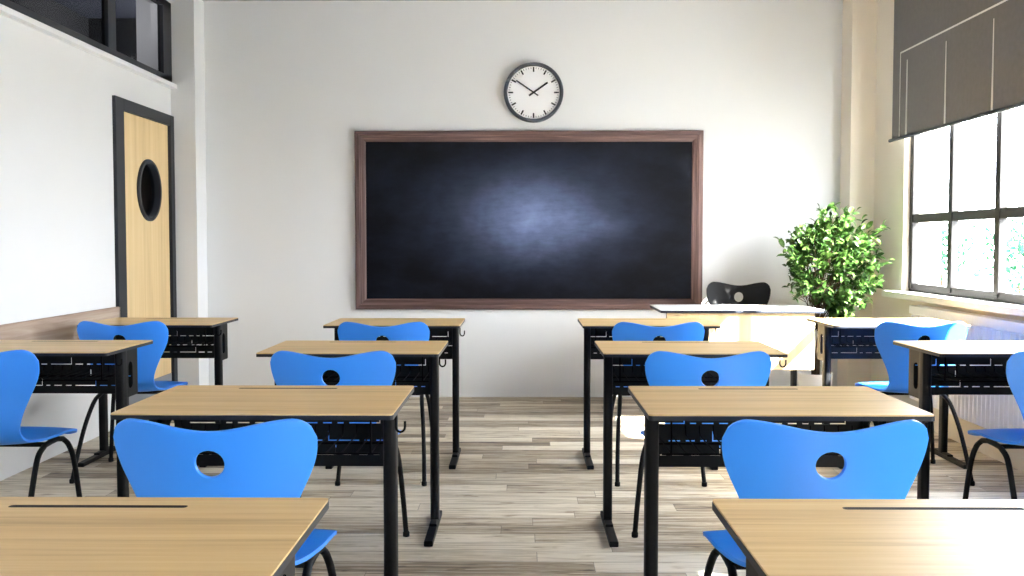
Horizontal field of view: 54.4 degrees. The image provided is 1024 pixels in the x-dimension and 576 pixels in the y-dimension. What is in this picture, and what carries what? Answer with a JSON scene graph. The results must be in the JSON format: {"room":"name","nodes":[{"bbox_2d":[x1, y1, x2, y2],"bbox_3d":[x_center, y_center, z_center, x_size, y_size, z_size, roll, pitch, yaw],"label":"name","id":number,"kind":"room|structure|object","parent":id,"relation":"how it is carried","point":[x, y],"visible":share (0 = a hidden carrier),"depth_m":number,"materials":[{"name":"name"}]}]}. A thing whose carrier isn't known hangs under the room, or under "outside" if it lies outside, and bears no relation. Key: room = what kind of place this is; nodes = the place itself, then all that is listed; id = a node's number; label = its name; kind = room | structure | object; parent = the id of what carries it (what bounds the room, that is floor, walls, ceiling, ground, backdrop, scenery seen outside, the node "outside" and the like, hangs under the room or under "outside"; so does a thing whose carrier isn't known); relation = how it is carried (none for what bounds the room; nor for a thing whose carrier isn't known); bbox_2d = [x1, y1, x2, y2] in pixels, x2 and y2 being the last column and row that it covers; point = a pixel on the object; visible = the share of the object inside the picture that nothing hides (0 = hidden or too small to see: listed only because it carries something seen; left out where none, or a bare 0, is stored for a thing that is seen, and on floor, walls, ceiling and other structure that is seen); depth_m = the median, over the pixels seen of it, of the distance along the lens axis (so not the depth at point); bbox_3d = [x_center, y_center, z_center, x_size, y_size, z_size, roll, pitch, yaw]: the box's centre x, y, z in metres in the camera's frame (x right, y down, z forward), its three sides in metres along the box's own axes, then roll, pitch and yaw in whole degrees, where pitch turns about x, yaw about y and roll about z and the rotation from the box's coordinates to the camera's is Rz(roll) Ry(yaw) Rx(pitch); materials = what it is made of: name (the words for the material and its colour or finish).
{"room":"classroom","nodes":[
{"label":"classroom","id":0,"kind":"room"},
{"bbox_2d":[10,0,136,60],"bbox_3d":[-3.215,-0.599,2.983,1.010,3.300,11.250,0,3,1],"label":"wall","id":1,"kind":"structure","parent":0,"point":[126,35],"depth_m":8.46,"materials":[{"name":"black"}]},
{"bbox_2d":[0,0,170,480],"bbox_3d":[-2.645,-0.438,2.525,0.140,3.020,10.230,0,3,1],"label":"wall","id":2,"kind":"structure","parent":0,"point":[57,238],"depth_m":5.56,"materials":[{"name":"paint"}]},
{"bbox_2d":[0,307,120,339],"bbox_3d":[-2.569,0.405,2.026,0.022,0.179,8.760,0,3,1],"label":"trim","id":3,"kind":"structure","parent":2,"relation":"attached to","point":[62,327],"depth_m":5.49,"materials":[{"name":"beige wood"}]},
{"bbox_2d":[0,0,171,81],"bbox_3d":[-2.569,-1.647,3.956,0.042,0.594,6.800,0,3,1],"label":"window","id":4,"kind":"structure","parent":2,"relation":"in","point":[108,45],"depth_m":6.34,"materials":[{"name":"black"}]},
{"bbox_2d":[0,4,176,88],"bbox_3d":[-2.543,-1.299,3.170,0.050,0.031,8.399,0,3,1],"label":"trim","id":5,"kind":"structure","parent":2,"relation":"attached to","point":[6,11],"depth_m":5.75,"materials":[{"name":"white paint"}]},
{"bbox_2d":[112,95,177,405],"bbox_3d":[-2.570,-0.186,6.892,0.122,2.122,1.064,0,3,1],"label":"door","id":6,"kind":"structure","parent":2,"relation":"in","point":[143,136],"depth_m":6.87,"materials":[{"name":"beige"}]},
{"bbox_2d":[169,0,208,384],"bbox_3d":[-2.434,-0.664,7.518,0.180,3.020,0.230,0,3,1],"label":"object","id":7,"kind":"structure","parent":2,"relation":"attached to","point":[187,16],"depth_m":7.41,"materials":[{"name":"paint"}]},
{"bbox_2d":[54,0,135,17],"bbox_3d":[-3.215,-2.074,2.942,1.010,0.050,11.200,0,3,1],"label":"ceiling","id":8,"kind":"structure","parent":0,"point":[87,8],"depth_m":8.10,"materials":[{"name":"black stone"}]},
{"bbox_2d":[136,0,150,66],"bbox_3d":[-2.782,-0.716,7.789,0.220,3.100,0.130,0,3,1],"label":"pier","id":9,"kind":"object","parent":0,"point":[143,9],"depth_m":7.67,"materials":[{"name":"paint"}]},
{"bbox_2d":[202,0,544,0],"bbox_3d":[0.100,-2.020,2.410,5.650,0.150,10.600,0,3,1],"label":"ceiling","id":10,"kind":"structure","parent":0,"point":[202,0],"depth_m":7.54,"materials":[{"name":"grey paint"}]},
{"bbox_2d":[888,0,1023,141],"bbox_3d":[2.586,-1.511,5.512,0.056,1.139,2.630,0,3,1],"label":"roller blind","id":11,"kind":"object","parent":10,"relation":"hanging from","point":[955,62],"visible":1,"depth_m":5.82,"materials":[{"name":"fabric"}]},
{"bbox_2d":[0,397,1023,575],"bbox_3d":[0.100,1.132,2.553,5.650,0.120,10.600,0,3,1],"label":"floor","id":12,"kind":"structure","parent":0,"point":[521,497],"depth_m":4.72,"materials":[{"name":"brown wood"}]},
{"bbox_2d":[0,350,81,496],"bbox_3d":[-1.972,0.616,3.817,0.471,0.797,0.543,0,3,1],"label":"chair","id":13,"kind":"object","parent":12,"relation":"on","point":[19,369],"visible":0.91,"depth_m":3.68,"materials":[{"name":"blue plastic"},{"name":"black metal"}]},
{"bbox_2d":[0,340,152,496],"bbox_3d":[-1.962,0.621,4.197,0.746,0.752,0.580,0,3,1],"label":"school desk","id":14,"kind":"object","parent":12,"relation":"on","point":[109,363],"visible":0.71,"depth_m":4.35,"materials":[{"name":"black metal"}]},
{"bbox_2d":[38,356,114,380],"bbox_3d":[-1.972,0.320,4.232,0.620,0.120,0.272,0,3,1],"label":"wire shelf","id":15,"kind":"object","parent":14,"relation":"attached to","point":[57,367],"depth_m":4.38,"materials":[{"name":"black metal"}]},
{"bbox_2d":[69,321,187,483],"bbox_3d":[-1.959,0.555,5.158,0.471,0.797,0.543,0,3,1],"label":"chair","id":16,"kind":"object","parent":12,"relation":"on","point":[148,356],"visible":0.47,"depth_m":5.00,"materials":[{"name":"blue plastic"},{"name":"black metal"}]},
{"bbox_2d":[77,317,237,466],"bbox_3d":[-1.948,0.561,5.539,0.746,0.752,0.580,0,3,1],"label":"school desk","id":17,"kind":"object","parent":12,"relation":"on","point":[216,346],"visible":0.6,"depth_m":5.59,"materials":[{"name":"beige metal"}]},
{"bbox_2d":[120,328,213,346],"bbox_3d":[-1.958,0.259,5.573,0.620,0.120,0.272,0,3,1],"label":"wire shelf","id":18,"kind":"object","parent":17,"relation":"attached to","point":[173,341],"depth_m":5.72,"materials":[{"name":"black metal"}]},
{"bbox_2d":[0,497,328,575],"bbox_3d":[-0.665,0.746,1.432,0.746,0.752,0.580,0,3,1],"label":"school desk","id":19,"kind":"object","parent":12,"relation":"on","point":[40,536],"visible":1,"depth_m":1.49,"materials":[{"name":"brown wood"}]},
{"bbox_2d":[113,418,336,575],"bbox_3d":[-0.666,0.680,2.388,0.471,0.797,0.543,0,3,1],"label":"chair","id":20,"kind":"object","parent":12,"relation":"on","point":[276,458],"visible":0.42,"depth_m":2.21,"materials":[{"name":"plastic"},{"name":"black metal"}]},
{"bbox_2d":[110,385,413,575],"bbox_3d":[-0.652,0.686,2.768,0.746,0.752,0.580,0,3,1],"label":"school desk","id":21,"kind":"object","parent":12,"relation":"on","point":[182,404],"visible":0.72,"depth_m":2.76,"materials":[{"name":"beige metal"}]},
{"bbox_2d":[157,420,382,454],"bbox_3d":[-0.662,0.384,2.803,0.620,0.120,0.272,0,3,1],"label":"wire shelf","id":22,"kind":"object","parent":21,"relation":"attached to","point":[362,432],"depth_m":2.95,"materials":[{"name":"black metal"}]},
{"bbox_2d":[270,350,409,536],"bbox_3d":[-0.652,0.617,3.784,0.471,0.797,0.543,0,3,1],"label":"chair","id":23,"kind":"object","parent":12,"relation":"on","point":[373,368],"visible":0.22,"depth_m":3.60,"materials":[{"name":"plastic"},{"name":"black metal"}]},
{"bbox_2d":[256,341,447,546],"bbox_3d":[-0.638,0.623,4.164,0.746,0.752,0.580,0,3,1],"label":"school desk","id":24,"kind":"object","parent":12,"relation":"on","point":[409,357],"visible":0.55,"depth_m":4.15,"materials":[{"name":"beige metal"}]},
{"bbox_2d":[322,357,429,381],"bbox_3d":[-0.648,0.321,4.198,0.620,0.120,0.272,0,3,1],"label":"wire shelf","id":25,"kind":"object","parent":24,"relation":"attached to","point":[414,368],"depth_m":4.34,"materials":[{"name":"black metal"}]},
{"bbox_2d":[335,322,429,485],"bbox_3d":[-0.639,0.557,5.112,0.471,0.797,0.543,0,3,1],"label":"chair","id":26,"kind":"object","parent":12,"relation":"on","point":[347,331],"visible":0.2,"depth_m":4.93,"materials":[{"name":"plastic"},{"name":"black metal"}]},
{"bbox_2d":[323,318,464,468],"bbox_3d":[-0.625,0.563,5.493,0.746,0.752,0.580,0,3,1],"label":"school desk","id":27,"kind":"object","parent":12,"relation":"on","point":[449,327],"visible":0.37,"depth_m":5.48,"materials":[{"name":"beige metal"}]},
{"bbox_2d":[379,328,451,347],"bbox_3d":[-0.635,0.261,5.527,0.620,0.120,0.272,0,3,1],"label":"wire shelf","id":28,"kind":"object","parent":27,"relation":"attached to","point":[447,332],"depth_m":5.67,"materials":[{"name":"black metal"}]},
{"bbox_2d":[578,318,720,469],"bbox_3d":[0.749,0.563,5.479,0.746,0.752,0.580,0,3,1],"label":"school desk","id":29,"kind":"object","parent":12,"relation":"on","point":[595,327],"visible":0.47,"depth_m":5.47,"materials":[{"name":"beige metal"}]},
{"bbox_2d":[591,328,664,347],"bbox_3d":[0.739,0.262,5.513,0.620,0.120,0.272,0,3,1],"label":"wire shelf","id":30,"kind":"object","parent":29,"relation":"attached to","point":[595,332],"depth_m":5.66,"materials":[{"name":"black metal"}]},
{"bbox_2d":[612,322,706,486],"bbox_3d":[0.729,0.558,5.098,0.471,0.797,0.543,0,3,1],"label":"chair","id":31,"kind":"object","parent":12,"relation":"on","point":[622,331],"visible":0.22,"depth_m":4.91,"materials":[{"name":"plastic"},{"name":"black metal"}]},
{"bbox_2d":[594,341,787,546],"bbox_3d":[0.736,0.624,4.150,0.746,0.752,0.580,0,3,1],"label":"school desk","id":32,"kind":"object","parent":12,"relation":"on","point":[633,353],"visible":0.5,"depth_m":4.14,"materials":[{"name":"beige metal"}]},
{"bbox_2d":[613,357,718,381],"bbox_3d":[0.726,0.322,4.185,0.620,0.120,0.272,0,3,1],"label":"wire shelf","id":33,"kind":"object","parent":32,"relation":"attached to","point":[620,372],"depth_m":4.34,"materials":[{"name":"black metal"}]},
{"bbox_2d":[631,351,771,537],"bbox_3d":[0.716,0.618,3.770,0.471,0.797,0.543,0,3,1],"label":"chair","id":34,"kind":"object","parent":12,"relation":"on","point":[662,368],"visible":0.2,"depth_m":3.59,"materials":[{"name":"plastic"},{"name":"black metal"}]},
{"bbox_2d":[650,305,823,385],"bbox_3d":[1.505,0.505,6.785,1.062,0.750,0.576,0,3,1],"label":"desk","id":35,"kind":"object","parent":12,"relation":"on","point":[785,328],"visible":0.53,"depth_m":6.51,"materials":[{"name":"white laminate"}]},
{"bbox_2d":[706,282,770,385],"bbox_3d":[1.613,0.413,7.166,0.471,0.900,0.543,1,3,18],"label":"chair","id":36,"kind":"object","parent":12,"relation":"on","point":[718,293],"visible":0.24,"depth_m":7.32,"materials":[{"name":"black paint"}]},
{"bbox_2d":[628,386,934,575],"bbox_3d":[0.722,0.687,2.755,0.746,0.752,0.580,0,3,1],"label":"school desk","id":37,"kind":"object","parent":12,"relation":"on","point":[858,406],"visible":0.66,"depth_m":2.75,"materials":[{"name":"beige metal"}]},
{"bbox_2d":[659,421,886,455],"bbox_3d":[0.712,0.385,2.789,0.620,0.120,0.272,0,3,1],"label":"wire shelf","id":38,"kind":"object","parent":37,"relation":"attached to","point":[698,431],"depth_m":2.94,"materials":[{"name":"black metal"}]},
{"bbox_2d":[703,419,928,575],"bbox_3d":[0.702,0.681,2.374,0.471,0.797,0.543,0,3,1],"label":"chair","id":39,"kind":"object","parent":12,"relation":"on","point":[762,459],"visible":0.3,"depth_m":2.20,"materials":[{"name":"plastic"},{"name":"black metal"}]},
{"bbox_2d":[775,202,894,385],"bbox_3d":[2.231,0.137,6.965,0.768,1.469,0.623,0,3,1],"label":"potted plant","id":40,"kind":"object","parent":12,"relation":"on","point":[802,253],"visible":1,"depth_m":6.87,"materials":[{"name":"green plant"}]},
{"bbox_2d":[712,499,1023,575],"bbox_3d":[0.709,0.747,1.418,0.746,0.752,0.580,0,3,1],"label":"school desk","id":41,"kind":"object","parent":12,"relation":"on","point":[776,537],"visible":1,"depth_m":1.48,"materials":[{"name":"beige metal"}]},
{"bbox_2d":[807,318,970,468],"bbox_3d":[2.077,0.563,5.498,0.746,0.752,0.580,0,3,1],"label":"school desk","id":42,"kind":"object","parent":12,"relation":"on","point":[827,327],"visible":0.58,"depth_m":5.53,"materials":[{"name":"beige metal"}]},
{"bbox_2d":[831,328,925,347],"bbox_3d":[2.067,0.261,5.533,0.620,0.120,0.272,0,3,1],"label":"wire shelf","id":43,"kind":"object","parent":42,"relation":"attached to","point":[844,341],"depth_m":5.68,"materials":[{"name":"black metal"}]},
{"bbox_2d":[855,321,974,485],"bbox_3d":[2.043,0.557,5.118,0.471,0.797,0.543,0,3,1],"label":"chair","id":44,"kind":"object","parent":12,"relation":"on","point":[895,358],"visible":0.48,"depth_m":4.96,"materials":[{"name":"blue plastic"},{"name":"black metal"}]},
{"bbox_2d":[893,341,1023,498],"bbox_3d":[2.063,0.623,4.157,0.746,0.752,0.580,0,3,1],"label":"school desk","id":45,"kind":"object","parent":12,"relation":"on","point":[923,355],"visible":0.74,"depth_m":4.29,"materials":[{"name":"black metal"}]},
{"bbox_2d":[931,357,1007,381],"bbox_3d":[2.053,0.322,4.191,0.620,0.120,0.272,0,3,1],"label":"wire shelf","id":46,"kind":"object","parent":45,"relation":"attached to","point":[968,372],"depth_m":4.34,"materials":[{"name":"black metal"}]},
{"bbox_2d":[962,351,1023,498],"bbox_3d":[2.036,0.618,3.777,0.471,0.797,0.543,0,3,1],"label":"chair","id":47,"kind":"object","parent":12,"relation":"on","point":[1012,438],"visible":0.91,"depth_m":3.75,"materials":[{"name":"blue plastic"},{"name":"black metal"}]},
{"bbox_2d":[204,0,842,396],"bbox_3d":[0.153,-0.673,7.706,5.650,3.020,0.200,0,3,1],"label":"wall","id":48,"kind":"structure","parent":0,"point":[289,85],"depth_m":7.58,"materials":[{"name":"paint"}]},
{"bbox_2d":[354,130,703,309],"bbox_3d":[0.127,-0.515,7.591,2.647,1.359,0.042,0,3,1],"label":"blackboard","id":49,"kind":"object","parent":48,"relation":"attached to","point":[611,219],"visible":0.96,"depth_m":7.59,"materials":[{"name":"black"}]},
{"bbox_2d":[504,62,562,122],"bbox_3d":[0.163,-1.481,7.544,0.452,0.452,0.047,0,3,1],"label":"wall clock","id":50,"kind":"object","parent":48,"relation":"attached to","point":[533,91],"visible":1,"depth_m":7.54,"materials":[{"name":"plastic"},{"name":"metal"},{"name":"glass"}]},
{"bbox_2d":[871,0,1023,471],"bbox_3d":[2.755,-0.436,2.470,0.260,3.020,10.230,0,3,1],"label":"wall","id":51,"kind":"structure","parent":0,"point":[892,159],"depth_m":6.86,"materials":[{"name":"paint"}]},
{"bbox_2d":[837,0,876,385],"bbox_3d":[2.585,-0.662,7.467,0.180,3.020,0.230,0,3,1],"label":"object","id":52,"kind":"structure","parent":51,"relation":"attached to","point":[859,19],"depth_m":7.34,"materials":[{"name":"paint"}]},
{"bbox_2d":[881,290,1023,316],"bbox_3d":[2.734,0.096,5.583,0.365,0.041,2.660,0,3,1],"label":"window sill","id":53,"kind":"structure","parent":51,"relation":"attached to","point":[968,303],"depth_m":5.73,"materials":[{"name":"stone"}]},
{"bbox_2d":[908,110,1023,304],"bbox_3d":[2.718,-0.740,5.540,0.046,1.630,2.470,0,3,1],"label":"window","id":54,"kind":"structure","parent":51,"relation":"in","point":[1001,212],"depth_m":6.09,"materials":[{"name":"black paint"}]},
{"bbox_2d":[909,305,1023,428],"bbox_3d":[2.600,0.475,5.071,0.100,0.605,2.750,0,3,1],"label":"radiator","id":55,"kind":"object","parent":51,"relation":"attached to","point":[985,411],"visible":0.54,"depth_m":5.40,"materials":[{"name":"white metal"}]},
{"label":"outside","id":56,"kind":"structure","parent":0,"visible":0},
{"bbox_2d":[941,262,1023,293],"bbox_3d":[41.724,0.624,24.636,77.050,0.100,130.000,0,3,1],"label":"ground","id":57,"kind":"structure","parent":56,"point":[984,282],"depth_m":47.33,"materials":[{"name":"white"}]},
{"bbox_2d":[940,206,992,285],"bbox_3d":[11.401,-0.831,26.356,2.558,2.668,2.321,0,3,1],"label":"bush","id":58,"kind":"object","parent":57,"relation":"on","point":[960,251],"visible":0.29,"depth_m":26.14,"materials":[{"name":"green plant"}]},
{"bbox_2d":[967,178,1023,293],"bbox_3d":[10.468,-0.722,20.305,2.168,2.994,2.130,1,3,12],"label":"bush","id":59,"kind":"object","parent":57,"relation":"on","point":[1020,248],"visible":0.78,"depth_m":20.32,"materials":[{"name":"green plant"}]},
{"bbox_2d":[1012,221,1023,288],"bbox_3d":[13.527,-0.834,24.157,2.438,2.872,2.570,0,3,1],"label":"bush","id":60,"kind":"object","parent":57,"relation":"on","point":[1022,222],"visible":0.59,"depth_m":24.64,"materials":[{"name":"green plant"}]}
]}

